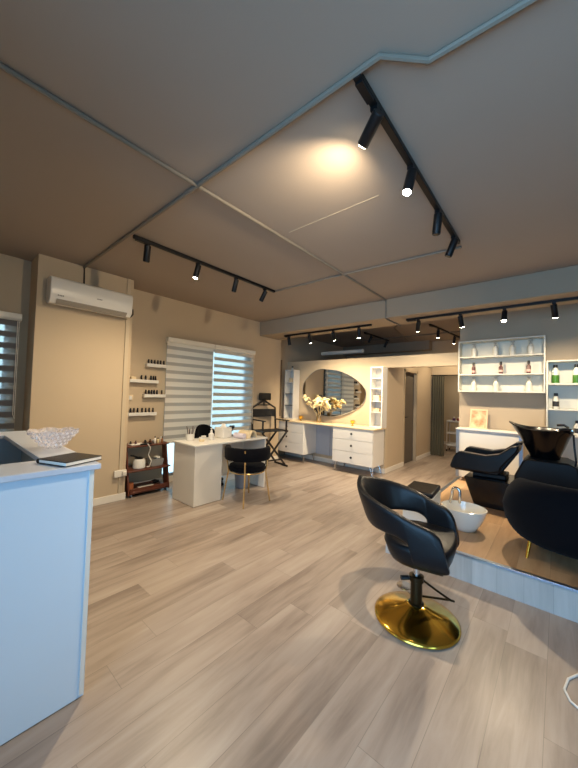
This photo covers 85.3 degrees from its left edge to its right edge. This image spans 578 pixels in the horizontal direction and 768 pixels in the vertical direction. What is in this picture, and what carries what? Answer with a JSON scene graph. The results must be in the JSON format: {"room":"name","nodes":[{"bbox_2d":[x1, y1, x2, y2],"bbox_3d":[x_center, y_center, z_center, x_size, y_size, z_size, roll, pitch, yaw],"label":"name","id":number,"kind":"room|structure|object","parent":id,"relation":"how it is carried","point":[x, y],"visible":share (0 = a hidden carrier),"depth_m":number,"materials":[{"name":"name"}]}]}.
{"room":"salon","nodes":[
{"label":"salon","id":0,"kind":"room"},
{"bbox_2d":[22,254,133,498],"bbox_3d":[-2.541,0.039,3.829,0.350,2.850,1.000,0,-2,41],"label":"wall column","id":1,"kind":"structure","parent":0,"point":[75,357],"depth_m":3.67,"materials":[{"name":"beige paint"}]},
{"bbox_2d":[46,276,133,318],"bbox_3d":[-2.281,-0.993,3.711,0.194,0.289,0.912,0,-2,41],"label":"air conditioner","id":2,"kind":"object","parent":1,"relation":"attached to","point":[59,291],"visible":1,"depth_m":3.58,"materials":[{"name":"white paint"}]},
{"bbox_2d":[93,492,125,505],"bbox_3d":[-2.441,1.419,3.670,0.015,0.090,1.010,0,-2,41],"label":"baseboard","id":3,"kind":"structure","parent":1,"relation":"attached to","point":[121,496],"depth_m":3.90,"materials":[{"name":"white wood"}]},
{"bbox_2d":[113,469,126,477],"bbox_3d":[-2.126,1.135,3.970,0.070,0.085,0.150,0,-2,41],"label":"wall socket","id":4,"kind":"object","parent":1,"relation":"attached to","point":[119,473],"visible":1,"depth_m":3.96,"materials":[{"name":"white plastic"}]},
{"bbox_2d":[118,279,130,493],"bbox_3d":[-2.116,0.014,4.042,0.015,2.760,0.045,0,-2,41],"label":"trim","id":5,"kind":"structure","parent":1,"relation":"attached to","point":[128,280],"depth_m":4.03,"materials":[{"name":"beige paint"}]},
{"bbox_2d":[0,253,346,481],"bbox_3d":[-0.606,0.187,6.724,0.500,2.850,11.800,0,-2,41],"label":"wall","id":6,"kind":"structure","parent":0,"point":[155,318],"depth_m":4.77,"materials":[{"name":"beige paint"}]},
{"bbox_2d":[0,325,9,431],"bbox_3d":[-3.675,0.074,2.967,0.050,1.660,1.500,0,-2,41],"label":"window","id":7,"kind":"structure","parent":6,"relation":"in","point":[6,327],"depth_m":3.51,"materials":[{"name":"metal"}]},
{"bbox_2d":[0,311,21,428],"bbox_3d":[-3.542,-0.125,2.844,0.100,1.363,1.670,0,-2,41],"label":"roller blind","id":8,"kind":"object","parent":7,"relation":"attached to","point":[6,318],"visible":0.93,"depth_m":3.41,"materials":[{"name":"grey fabric"}]},
{"bbox_2d":[128,412,156,415],"bbox_3d":[-2.120,0.430,4.521,0.085,0.046,0.402,0,-2,41],"label":"wall shelf","id":9,"kind":"object","parent":6,"relation":"attached to","point":[140,413],"visible":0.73,"depth_m":4.49,"materials":[{"name":"white paint"}]},
{"bbox_2d":[130,379,158,382],"bbox_3d":[-2.103,-0.040,4.539,0.085,0.046,0.412,0,-2,41],"label":"wall shelf","id":10,"kind":"object","parent":6,"relation":"attached to","point":[131,380],"visible":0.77,"depth_m":4.50,"materials":[{"name":"white paint"}]},
{"bbox_2d":[142,394,165,397],"bbox_3d":[-2.002,0.174,4.657,0.085,0.046,0.322,0,-2,41],"label":"wall shelf","id":11,"kind":"object","parent":6,"relation":"attached to","point":[143,395],"visible":1,"depth_m":4.62,"materials":[{"name":"white paint"}]},
{"bbox_2d":[145,363,167,367],"bbox_3d":[-1.979,-0.272,4.683,0.085,0.046,0.312,0,-2,41],"label":"wall shelf","id":12,"kind":"object","parent":6,"relation":"attached to","point":[146,364],"visible":1,"depth_m":4.64,"materials":[{"name":"white paint"}]},
{"bbox_2d":[162,357,247,476],"bbox_3d":[-1.436,0.432,5.563,0.050,2.120,1.740,0,-2,41],"label":"window","id":13,"kind":"structure","parent":6,"relation":"in","point":[245,358],"depth_m":6.20,"materials":[{"name":"metal"}]},
{"bbox_2d":[163,337,214,442],"bbox_3d":[-1.606,0.113,5.089,0.100,1.623,0.855,0,-2,41],"label":"roller blind","id":14,"kind":"object","parent":13,"relation":"attached to","point":[189,372],"visible":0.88,"depth_m":5.05,"materials":[{"name":"white fabric"}]},
{"bbox_2d":[212,345,255,429],"bbox_3d":[-1.015,0.152,5.774,0.100,1.623,0.935,0,-2,41],"label":"roller blind","id":15,"kind":"object","parent":13,"relation":"attached to","point":[220,349],"visible":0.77,"depth_m":5.77,"materials":[{"name":"white fabric"}]},
{"bbox_2d":[134,456,277,483],"bbox_3d":[-1.310,1.510,5.518,0.014,0.090,3.290,0,-2,41],"label":"baseboard","id":16,"kind":"structure","parent":6,"relation":"attached to","point":[275,457],"depth_m":4.79,"materials":[{"name":"wood"}]},
{"bbox_2d":[279,360,281,415],"bbox_3d":[-0.299,0.084,7.146,0.012,1.300,0.370,0,-2,41],"label":"trim","id":17,"kind":"structure","parent":6,"relation":"attached to","point":[281,360],"depth_m":7.26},
{"bbox_2d":[0,0,577,346],"bbox_3d":[2.164,-1.289,4.419,7.700,0.120,12.200,0,-2,41],"label":"ceiling","id":18,"kind":"structure","parent":0,"point":[490,126],"depth_m":1.81,"materials":[{"name":"grey paint"}]},
{"bbox_2d":[0,62,385,300],"bbox_3d":[-0.362,-1.352,2.490,0.032,0.026,5.561,0,-2,40],"label":"conduit","id":19,"kind":"object","parent":18,"relation":"attached to","point":[3,67],"visible":0.92,"depth_m":1.87,"materials":[{"name":"grey metal"}]},
{"bbox_2d":[133,234,274,301],"bbox_3d":[-0.830,-1.237,3.640,0.113,0.208,1.920,0,-2,40],"label":"track light","id":20,"kind":"object","parent":18,"relation":"attached to","point":[147,248],"visible":1,"depth_m":3.40,"materials":[{"name":"black metal"}]},
{"bbox_2d":[83,0,539,267],"bbox_3d":[-0.242,-1.367,1.893,5.655,0.028,0.171,0,-2,38],"label":"conduit","id":21,"kind":"object","parent":18,"relation":"attached to","point":[521,5],"visible":1,"depth_m":1.38,"materials":[{"name":"grey metal"}]},
{"bbox_2d":[289,195,378,232],"bbox_3d":[0.320,-1.342,2.510,0.840,0.002,0.006,0,-2,41],"label":"trim","id":22,"kind":"structure","parent":18,"relation":"attached to","point":[378,195],"depth_m":2.46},
{"bbox_2d":[275,246,461,291],"bbox_3d":[0.698,-1.284,3.652,2.322,0.022,0.045,0,-2,39],"label":"conduit","id":23,"kind":"object","parent":18,"relation":"attached to","point":[459,247],"visible":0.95,"depth_m":3.46,"materials":[{"name":"grey metal"}]},
{"bbox_2d":[364,332,388,347],"bbox_3d":[2.088,-1.032,7.477,0.108,0.206,1.250,0,-2,42],"label":"track light","id":24,"kind":"object","parent":18,"relation":"attached to","point":[366,333],"visible":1,"depth_m":7.35,"materials":[{"name":"black metal"}]},
{"bbox_2d":[353,73,459,257],"bbox_3d":[0.895,-1.233,2.127,0.153,0.208,1.920,0,-2,41],"label":"track light","id":25,"kind":"object","parent":18,"relation":"attached to","point":[378,116],"visible":1,"depth_m":1.78,"materials":[{"name":"black metal"}]},
{"bbox_2d":[361,331,459,340],"bbox_3d":[2.837,-1.108,7.265,2.600,0.026,0.026,0,-2,41],"label":"conduit","id":26,"kind":"object","parent":18,"relation":"attached to","point":[453,331],"visible":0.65,"depth_m":7.24,"materials":[{"name":"grey metal"}]},
{"bbox_2d":[260,265,577,339],"bbox_3d":[2.240,-1.094,4.277,7.000,0.275,0.540,0,-2,41],"label":"ceiling beam","id":27,"kind":"structure","parent":18,"relation":"attached to","point":[559,283],"depth_m":4.17,"materials":[{"name":"grey paint"}]},
{"bbox_2d":[284,324,371,344],"bbox_3d":[0.626,-0.857,5.623,1.840,0.208,0.119,0,-2,41],"label":"track light","id":28,"kind":"object","parent":27,"relation":"attached to","point":[366,325],"visible":1,"depth_m":5.48,"materials":[{"name":"black metal"}]},
{"bbox_2d":[385,299,400,326],"bbox_3d":[1.605,-1.084,4.828,0.022,0.298,0.593,0,-2,41],"label":"conduit","id":29,"kind":"object","parent":27,"relation":"attached to","point":[386,299],"visible":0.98,"depth_m":4.63,"materials":[{"name":"grey metal"}]},
{"bbox_2d":[406,296,577,331],"bbox_3d":[2.472,-0.853,4.011,1.940,0.206,0.151,0,-2,41],"label":"track light","id":30,"kind":"object","parent":27,"relation":"attached to","point":[554,309],"visible":1,"depth_m":3.85,"materials":[{"name":"black metal"}]},
{"bbox_2d":[429,324,459,343],"bbox_3d":[3.321,-1.020,6.645,1.707,0.208,0.088,3,-3,-45],"label":"track light","id":31,"kind":"object","parent":18,"relation":"attached to","point":[430,325],"visible":0.95,"depth_m":6.47,"materials":[{"name":"black metal"}]},
{"bbox_2d":[0,444,577,767],"bbox_3d":[2.077,1.668,4.326,7.700,0.100,12.200,0,-2,41],"label":"floor","id":32,"kind":"structure","parent":0,"point":[221,633],"depth_m":1.73,"materials":[{"name":"laminate"}]},
{"bbox_2d":[0,430,100,745],"bbox_3d":[-2.022,0.869,1.377,1.582,1.062,1.600,0,-2,41],"label":"counter","id":33,"kind":"object","parent":32,"relation":"on","point":[46,511],"depth_m":1.34,"materials":[{"name":"white paint"}]},
{"bbox_2d":[0,430,100,482],"bbox_3d":[-2.007,0.351,1.393,1.582,0.026,1.600,0,-2,41],"label":"countertop","id":34,"kind":"structure","parent":33,"relation":"on","point":[11,472],"depth_m":1.45,"materials":[{"name":"stone"}]},
{"bbox_2d":[27,429,78,446],"bbox_3d":[-1.364,0.315,1.819,0.249,0.109,0.249,0,-2,41],"label":"glass bowl","id":35,"kind":"object","parent":33,"relation":"on","point":[46,430],"visible":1,"depth_m":1.79,"materials":[{"name":"clear glass"}]},
{"bbox_2d":[36,452,101,466],"bbox_3d":[-1.044,0.359,1.499,0.190,0.021,0.180,1,-2,19],"label":"notebook","id":36,"kind":"object","parent":33,"relation":"on","point":[70,459],"visible":1,"depth_m":1.46,"materials":[{"name":"black leather"}]},
{"bbox_2d":[125,440,170,497],"bbox_3d":[-2.020,1.166,4.399,0.370,0.664,0.610,0,-2,41],"label":"ladder shelf","id":37,"kind":"object","parent":32,"relation":"on","point":[165,465],"visible":0.69,"depth_m":4.35,"materials":[{"name":"red wood"}]},
{"bbox_2d":[129,482,133,490],"bbox_3d":[-2.125,1.369,4.200,0.084,0.090,0.084,0,-2,41],"label":"wooden cup","id":38,"kind":"object","parent":37,"relation":"on","point":[131,484],"visible":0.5,"depth_m":4.18,"materials":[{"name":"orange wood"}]},
{"bbox_2d":[130,444,151,468],"bbox_3d":[-2.032,0.980,4.311,0.270,0.339,0.164,3,-2,-28],"label":"wax warmer","id":39,"kind":"object","parent":37,"relation":"on","point":[138,462],"visible":1,"depth_m":4.25,"materials":[{"name":"white paint"}]},
{"bbox_2d":[149,479,158,482],"bbox_3d":[-1.938,1.400,4.524,0.058,0.058,0.126,0,-2,41],"label":"hair clipper","id":40,"kind":"object","parent":37,"relation":"on","point":[153,480],"visible":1,"depth_m":4.50,"materials":[{"name":"black plastic"}]},
{"bbox_2d":[146,456,163,466],"bbox_3d":[-1.917,1.096,4.486,0.169,0.125,0.189,0,-2,41],"label":"plastic tub","id":41,"kind":"object","parent":37,"relation":"on","point":[156,460],"visible":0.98,"depth_m":4.45,"materials":[{"name":"plastic"}]},
{"bbox_2d":[194,424,223,485],"bbox_3d":[-1.209,1.091,4.877,0.508,0.892,0.491,0,-2,41],"label":"office chair","id":42,"kind":"object","parent":32,"relation":"on","point":[202,429],"visible":0.23,"depth_m":5.00,"materials":[{"name":"black fabric"}]},
{"bbox_2d":[172,435,267,506],"bbox_3d":[-0.945,1.153,4.450,0.530,0.751,1.260,0,-2,41],"label":"desk","id":43,"kind":"object","parent":32,"relation":"on","point":[198,467],"visible":0.66,"depth_m":4.03,"materials":[{"name":"white paint"}]},
{"bbox_2d":[186,426,194,440],"bbox_3d":[-1.332,0.662,4.230,0.116,0.191,0.116,0,-2,41],"label":"pot","id":44,"kind":"object","parent":43,"relation":"on","point":[189,436],"visible":1,"depth_m":4.18,"materials":[{"name":"white ceramic"}]},
{"bbox_2d":[208,428,213,439],"bbox_3d":[-1.070,0.687,4.334,0.074,0.163,0.074,0,-2,41],"label":"pump bottle","id":45,"kind":"object","parent":43,"relation":"on","point":[211,434],"visible":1,"depth_m":4.30,"materials":[{"name":"white paint"}]},
{"bbox_2d":[215,423,231,437],"bbox_3d":[-0.962,0.680,4.598,0.180,0.200,0.170,0,-2,35],"label":"tissue box","id":46,"kind":"object","parent":43,"relation":"on","point":[222,431],"visible":1,"depth_m":4.54,"materials":[{"name":"white paint"}]},
{"bbox_2d":[233,432,245,438],"bbox_3d":[-0.711,0.746,4.536,0.200,0.080,0.080,0,-2,35],"label":"cushion","id":47,"kind":"object","parent":43,"relation":"on","point":[235,435],"visible":1,"depth_m":4.50,"materials":[{"name":"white fabric"}]},
{"bbox_2d":[238,429,256,438],"bbox_3d":[-0.622,0.738,4.671,0.220,0.110,0.200,1,-2,26],"label":"lamp","id":48,"kind":"object","parent":43,"relation":"on","point":[249,433],"visible":0.74,"depth_m":4.62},
{"bbox_2d":[235,473,247,488],"bbox_3d":[-0.711,1.410,4.723,0.238,0.276,0.238,0,-2,41],"label":"waste bin","id":49,"kind":"object","parent":32,"relation":"on","point":[239,479],"visible":0.41,"depth_m":4.63,"materials":[{"name":"white paint"}]},
{"bbox_2d":[222,444,270,508],"bbox_3d":[-0.547,1.174,4.129,0.587,0.724,0.559,3,-2,-38],"label":"accent chair","id":50,"kind":"object","parent":32,"relation":"on","point":[246,461],"visible":1,"depth_m":3.94,"materials":[{"name":"black fabric"}]},
{"bbox_2d":[251,393,289,466],"bbox_3d":[-0.384,0.888,6.168,0.590,1.417,0.518,3,-2,-36],"label":"chair","id":51,"kind":"object","parent":32,"relation":"on","point":[262,396],"visible":0.83,"depth_m":6.26,"materials":[{"name":"black metal"}]},
{"bbox_2d":[278,421,316,462],"bbox_3d":[0.095,1.226,6.873,0.890,0.823,0.492,0,-2,41],"label":"chest","id":52,"kind":"object","parent":32,"relation":"on","point":[300,438],"visible":0.7,"depth_m":6.61,"materials":[{"name":"white paint"}]},
{"bbox_2d":[279,418,385,455],"bbox_3d":[0.687,1.133,6.392,2.465,0.685,0.495,0,-2,41],"label":"vanity","id":53,"kind":"object","parent":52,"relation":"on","point":[324,430],"visible":0.6,"depth_m":6.55,"materials":[{"name":"white wood"}]},
{"bbox_2d":[284,370,299,419],"bbox_3d":[0.062,0.238,7.169,0.270,1.114,0.210,0,-2,41],"label":"tower","id":54,"kind":"object","parent":53,"relation":"on","point":[291,390],"visible":0.93,"depth_m":7.16,"materials":[{"name":"white paint"}]},
{"bbox_2d":[302,394,330,421],"bbox_3d":[0.586,0.508,6.500,0.713,0.565,0.412,0,-2,41],"label":"flower vase","id":55,"kind":"object","parent":53,"relation":"on","point":[324,402],"visible":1,"depth_m":6.42,"materials":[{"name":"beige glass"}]},
{"bbox_2d":[369,366,387,427],"bbox_3d":[1.653,0.242,5.798,0.240,1.114,0.210,0,-2,41],"label":"tower","id":56,"kind":"object","parent":53,"relation":"on","point":[378,375],"visible":0.98,"depth_m":5.80,"materials":[{"name":"white paint"}]},
{"bbox_2d":[373,395,380,400],"bbox_3d":[1.634,0.262,5.806,0.110,0.104,0.100,0,-2,41],"label":"carton","id":57,"kind":"object","parent":56,"relation":"on","point":[375,397],"visible":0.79,"depth_m":5.77,"materials":[{"name":"white cardboard"}]},
{"bbox_2d":[373,408,380,411],"bbox_3d":[1.623,0.481,5.803,0.120,0.064,0.100,0,-2,41],"label":"carton","id":58,"kind":"object","parent":56,"relation":"on","point":[374,409],"visible":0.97,"depth_m":5.76,"materials":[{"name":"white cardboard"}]},
{"bbox_2d":[332,427,383,476],"bbox_3d":[1.272,1.229,5.857,0.820,0.823,0.492,0,-2,41],"label":"chest","id":59,"kind":"object","parent":32,"relation":"on","point":[359,447],"visible":0.99,"depth_m":5.65,"materials":[{"name":"white paint"}]},
{"bbox_2d":[357,475,460,649],"bbox_3d":[0.768,1.086,2.079,0.661,0.845,0.587,1,-2,27],"label":"chair","id":60,"kind":"object","parent":32,"relation":"on","point":[414,618],"visible":1,"depth_m":1.95,"materials":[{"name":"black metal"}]},
{"bbox_2d":[446,420,458,450],"bbox_3d":[4.524,1.405,8.509,0.404,0.829,0.348,0,-2,41],"label":"trolley","id":61,"kind":"object","parent":32,"relation":"on","point":[449,432],"visible":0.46,"depth_m":8.51,"materials":[{"name":"white metal"}]},
{"bbox_2d":[447,443,455,446],"bbox_3d":[4.516,1.656,8.502,0.400,0.050,0.320,0,-2,41],"label":"tray","id":62,"kind":"object","parent":61,"relation":"on","point":[448,444],"depth_m":8.48,"materials":[{"name":"white paint"}]},
{"bbox_2d":[456,427,522,479],"bbox_3d":[2.921,1.058,4.584,0.820,0.776,0.320,0,-2,41],"label":"base cabinet","id":63,"kind":"object","parent":32,"relation":"on","point":[493,439],"visible":0.49,"depth_m":4.49,"materials":[{"name":"white paint"}]},
{"bbox_2d":[469,409,487,428],"bbox_3d":[2.871,0.528,4.753,0.230,0.290,0.088,0,-2,41],"label":"picture frame","id":64,"kind":"object","parent":63,"relation":"on","point":[478,418],"visible":1,"depth_m":4.75,"materials":[{"name":"paper"}]},
{"bbox_2d":[440,477,577,587],"bbox_3d":[3.167,1.498,2.750,3.590,0.205,2.778,0,-2,41],"label":"platform","id":65,"kind":"object","parent":32,"relation":"on","point":[495,540],"visible":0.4,"depth_m":2.56,"materials":[{"name":"laminate"}]},
{"bbox_2d":[403,481,440,521],"bbox_3d":[1.232,1.148,2.910,0.250,0.390,0.370,0,-2,36],"label":"stool","id":66,"kind":"object","parent":65,"relation":"on","point":[433,491],"visible":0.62,"depth_m":2.82,"materials":[{"name":"leather"}]},
{"bbox_2d":[441,486,487,532],"bbox_3d":[1.644,1.182,2.965,0.397,0.357,0.373,0,-2,41],"label":"basin","id":67,"kind":"object","parent":65,"relation":"on","point":[469,517],"visible":0.84,"depth_m":2.87,"materials":[{"name":"white ceramic"}]},
{"bbox_2d":[449,486,460,503],"bbox_3d":[1.625,1.186,3.126,0.074,0.357,0.178,2,-2,-12],"label":"faucet","id":68,"kind":"object","parent":67,"relation":"on","point":[451,501],"depth_m":3.09,"materials":[{"name":"silver metal"}]},
{"bbox_2d":[386,544,577,622],"bbox_3d":[3.158,1.504,2.749,3.602,0.193,2.790,0,-2,41],"label":"trim","id":69,"kind":"structure","parent":65,"relation":"attached to","point":[561,602],"depth_m":2.23,"materials":[{"name":"laminate"}]},
{"bbox_2d":[440,476,577,592],"bbox_3d":[3.158,1.401,2.751,3.606,0.018,2.796,0,-2,41],"label":"trim","id":70,"kind":"structure","parent":65,"relation":"attached to","point":[549,581],"depth_m":2.25,"materials":[{"name":"metal"}]},
{"bbox_2d":[450,421,577,510],"bbox_3d":[2.567,0.915,3.616,1.163,0.979,0.620,0,-2,41],"label":"chair","id":71,"kind":"object","parent":65,"relation":"on","point":[487,481],"visible":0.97,"depth_m":3.42,"materials":[{"name":"black leather"}]},
{"bbox_2d":[509,421,574,459],"bbox_3d":[2.767,0.634,3.460,0.568,0.412,0.520,0,-2,41],"label":"basin","id":72,"kind":"object","parent":71,"relation":"in","point":[542,443],"depth_m":3.31,"materials":[{"name":"black ceramic"}]},
{"bbox_2d":[502,477,577,559],"bbox_3d":[2.201,1.058,2.420,0.939,0.600,0.805,0,-2,43],"label":"armchair","id":73,"kind":"object","parent":65,"relation":"on","point":[545,515],"visible":1,"depth_m":2.28,"materials":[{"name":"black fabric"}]},
{"bbox_2d":[546,359,577,463],"bbox_3d":[3.875,0.572,3.894,1.058,1.760,0.198,0,-2,41],"label":"shelf","id":74,"kind":"object","parent":65,"relation":"on","point":[567,413],"visible":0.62,"depth_m":4.18,"materials":[{"name":"white wood"}]},
{"bbox_2d":[551,365,559,382],"bbox_3d":[3.559,-0.131,4.194,0.082,0.254,0.082,0,-2,41],"label":"shampoo bottle","id":75,"kind":"object","parent":74,"relation":"on","point":[555,376],"visible":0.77,"depth_m":4.17,"materials":[{"name":"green plastic"}]},
{"bbox_2d":[552,393,558,408],"bbox_3d":[3.552,0.226,4.180,0.070,0.211,0.070,0,-2,41],"label":"shampoo bottle","id":76,"kind":"object","parent":74,"relation":"on","point":[555,403],"visible":0.99,"depth_m":4.16,"materials":[{"name":"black plastic"}]},
{"bbox_2d":[572,364,577,383],"bbox_3d":[3.718,-0.130,4.057,0.082,0.254,0.082,0,-2,41],"label":"shampoo bottle","id":77,"kind":"object","parent":74,"relation":"on","point":[575,370],"visible":0.97,"depth_m":4.04,"materials":[{"name":"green plastic"}]},
{"bbox_2d":[574,421,577,435],"bbox_3d":[3.701,0.566,4.032,0.063,0.192,0.063,0,-2,41],"label":"shampoo bottle","id":78,"kind":"object","parent":74,"relation":"on","point":[576,422],"visible":0.91,"depth_m":4.02,"materials":[{"name":"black plastic"}]},
{"bbox_2d":[563,673,577,708],"bbox_3d":[1.528,1.509,1.542,0.482,0.011,0.250,3,-2,-43],"label":"cable","id":79,"kind":"object","parent":32,"relation":"on","point":[574,675],"visible":1,"depth_m":1.56,"materials":[{"name":"white paint"}]},
{"bbox_2d":[347,339,459,408],"bbox_3d":[3.063,0.340,8.145,3.800,2.850,4.850,0,-2,41],"label":"wall","id":80,"kind":"structure","parent":0,"point":[446,346],"depth_m":7.85,"materials":[{"name":"beige paint"}]},
{"bbox_2d":[321,349,363,355],"bbox_3d":[1.225,-0.736,7.312,1.100,0.090,0.090,0,-2,41],"label":"conduit","id":81,"kind":"object","parent":80,"relation":"attached to","point":[354,350],"visible":1,"depth_m":7.25,"materials":[{"name":"grey metal"}]},
{"bbox_2d":[343,340,431,355],"bbox_3d":[2.623,-0.968,8.664,2.450,0.230,0.250,0,-2,41],"label":"trim","id":82,"kind":"structure","parent":80,"relation":"attached to","point":[415,346],"depth_m":8.36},
{"bbox_2d":[387,367,431,467],"bbox_3d":[2.680,0.632,6.951,0.120,2.170,2.630,0,-2,41],"label":"wall","id":83,"kind":"structure","parent":0,"point":[396,375],"depth_m":6.46,"materials":[{"name":"beige paint"}]},
{"bbox_2d":[384,462,403,473],"bbox_3d":[2.064,1.629,6.138,0.014,0.090,0.920,0,-2,41],"label":"baseboard","id":84,"kind":"structure","parent":83,"relation":"attached to","point":[386,470],"depth_m":6.08,"materials":[{"name":"white wood"}]},
{"bbox_2d":[403,369,417,463],"bbox_3d":[2.595,0.706,6.829,0.112,2.010,0.800,0,-2,41],"label":"door","id":85,"kind":"structure","parent":83,"relation":"in","point":[410,376],"depth_m":6.95,"materials":[{"name":"brown wood"}]},
{"bbox_2d":[416,452,430,460],"bbox_3d":[3.202,1.704,7.458,0.014,0.090,1.090,0,-2,41],"label":"baseboard","id":86,"kind":"structure","parent":83,"relation":"attached to","point":[419,457],"depth_m":7.37,"materials":[{"name":"beige wood"}]},
{"bbox_2d":[430,375,457,455],"bbox_3d":[3.960,0.763,7.479,1.110,1.977,0.058,0,-2,41],"label":"curtain","id":87,"kind":"object","parent":83,"relation":"hanging from","point":[437,411],"visible":1,"depth_m":7.73,"materials":[{"name":"grey fabric"}]},
{"bbox_2d":[287,303,577,468],"bbox_3d":[2.757,0.236,5.110,7.300,2.850,0.150,0,-2,41],"label":"wall","id":88,"kind":"structure","parent":0,"point":[528,409],"depth_m":4.77,"materials":[{"name":"beige paint"}]},
{"bbox_2d":[303,369,365,416],"bbox_3d":[0.900,0.180,6.559,1.516,1.006,0.017,0,-2,38],"label":"wall mirror","id":89,"kind":"object","parent":88,"relation":"attached to","point":[346,394],"visible":0.91,"depth_m":6.50,"materials":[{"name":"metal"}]},
{"bbox_2d":[285,452,383,473],"bbox_3d":[0.826,1.607,6.589,2.450,0.090,0.014,0,-2,41],"label":"baseboard","id":90,"kind":"structure","parent":88,"relation":"attached to","point":[307,456],"depth_m":6.51,"materials":[{"name":"beige wood"}]},
{"bbox_2d":[458,335,545,392],"bbox_3d":[3.094,-0.265,4.615,1.053,0.780,0.198,0,-2,41],"label":"shelf","id":91,"kind":"object","parent":88,"relation":"attached to","point":[513,379],"visible":1,"depth_m":4.64,"materials":[{"name":"white wood"}]},
{"bbox_2d":[471,377,475,390],"bbox_3d":[2.832,0.000,4.814,0.068,0.210,0.068,0,-2,41],"label":"shampoo bottle","id":92,"kind":"object","parent":91,"relation":"on","point":[473,384],"visible":1,"depth_m":4.79,"materials":[{"name":"white plastic"}]},
{"bbox_2d":[471,363,475,373],"bbox_3d":[2.835,-0.238,4.825,0.054,0.182,0.054,0,-2,41],"label":"shampoo bottle","id":93,"kind":"object","parent":91,"relation":"on","point":[473,371],"visible":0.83,"depth_m":4.81,"materials":[{"name":"black plastic"}]},
{"bbox_2d":[471,344,476,356],"bbox_3d":[2.847,-0.517,4.830,0.068,0.210,0.068,0,-2,41],"label":"shampoo bottle","id":94,"kind":"object","parent":91,"relation":"on","point":[474,350],"visible":0.89,"depth_m":4.80,"materials":[{"name":"white plastic"}]},
{"bbox_2d":[493,342,497,355],"bbox_3d":[3.059,-0.517,4.647,0.068,0.210,0.068,0,-2,41],"label":"shampoo bottle","id":95,"kind":"object","parent":91,"relation":"on","point":[495,349],"visible":0.88,"depth_m":4.63,"materials":[{"name":"white plastic"}]},
{"bbox_2d":[493,377,498,390],"bbox_3d":[3.048,0.001,4.628,0.068,0.210,0.068,0,-2,41],"label":"shampoo bottle","id":96,"kind":"object","parent":91,"relation":"on","point":[495,384],"visible":0.91,"depth_m":4.60,"materials":[{"name":"white plastic"}]},
{"bbox_2d":[499,362,502,373],"bbox_3d":[3.100,-0.238,4.596,0.054,0.182,0.054,0,-2,41],"label":"shampoo bottle","id":97,"kind":"object","parent":91,"relation":"on","point":[500,363],"visible":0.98,"depth_m":4.58,"materials":[{"name":"black plastic"}]},
{"bbox_2d":[510,341,515,354],"bbox_3d":[3.215,-0.516,4.513,0.068,0.210,0.068,0,-2,41],"label":"shampoo bottle","id":98,"kind":"object","parent":91,"relation":"on","point":[512,347],"visible":0.9,"depth_m":4.49,"materials":[{"name":"white plastic"}]},
{"bbox_2d":[526,361,530,372],"bbox_3d":[3.346,-0.237,4.384,0.054,0.182,0.054,0,-2,41],"label":"shampoo bottle","id":99,"kind":"object","parent":91,"relation":"on","point":[528,367],"visible":0.84,"depth_m":4.37,"materials":[{"name":"black plastic"}]},
{"bbox_2d":[526,377,531,391],"bbox_3d":[3.343,0.002,4.373,0.068,0.210,0.068,0,-2,41],"label":"shampoo bottle","id":100,"kind":"object","parent":91,"relation":"on","point":[529,383],"visible":1,"depth_m":4.35,"materials":[{"name":"white plastic"}]},
{"bbox_2d":[527,339,533,353],"bbox_3d":[3.370,-0.516,4.380,0.068,0.210,0.068,0,-2,41],"label":"shampoo bottle","id":101,"kind":"object","parent":91,"relation":"on","point":[530,346],"visible":0.87,"depth_m":4.36,"materials":[{"name":"white plastic"}]},
{"bbox_2d":[444,376,458,442],"bbox_3d":[6.035,0.452,8.912,7.300,2.850,0.200,0,-2,41],"label":"wall","id":102,"kind":"structure","parent":0,"point":[451,394],"depth_m":9.67,"materials":[{"name":"beige paint"}]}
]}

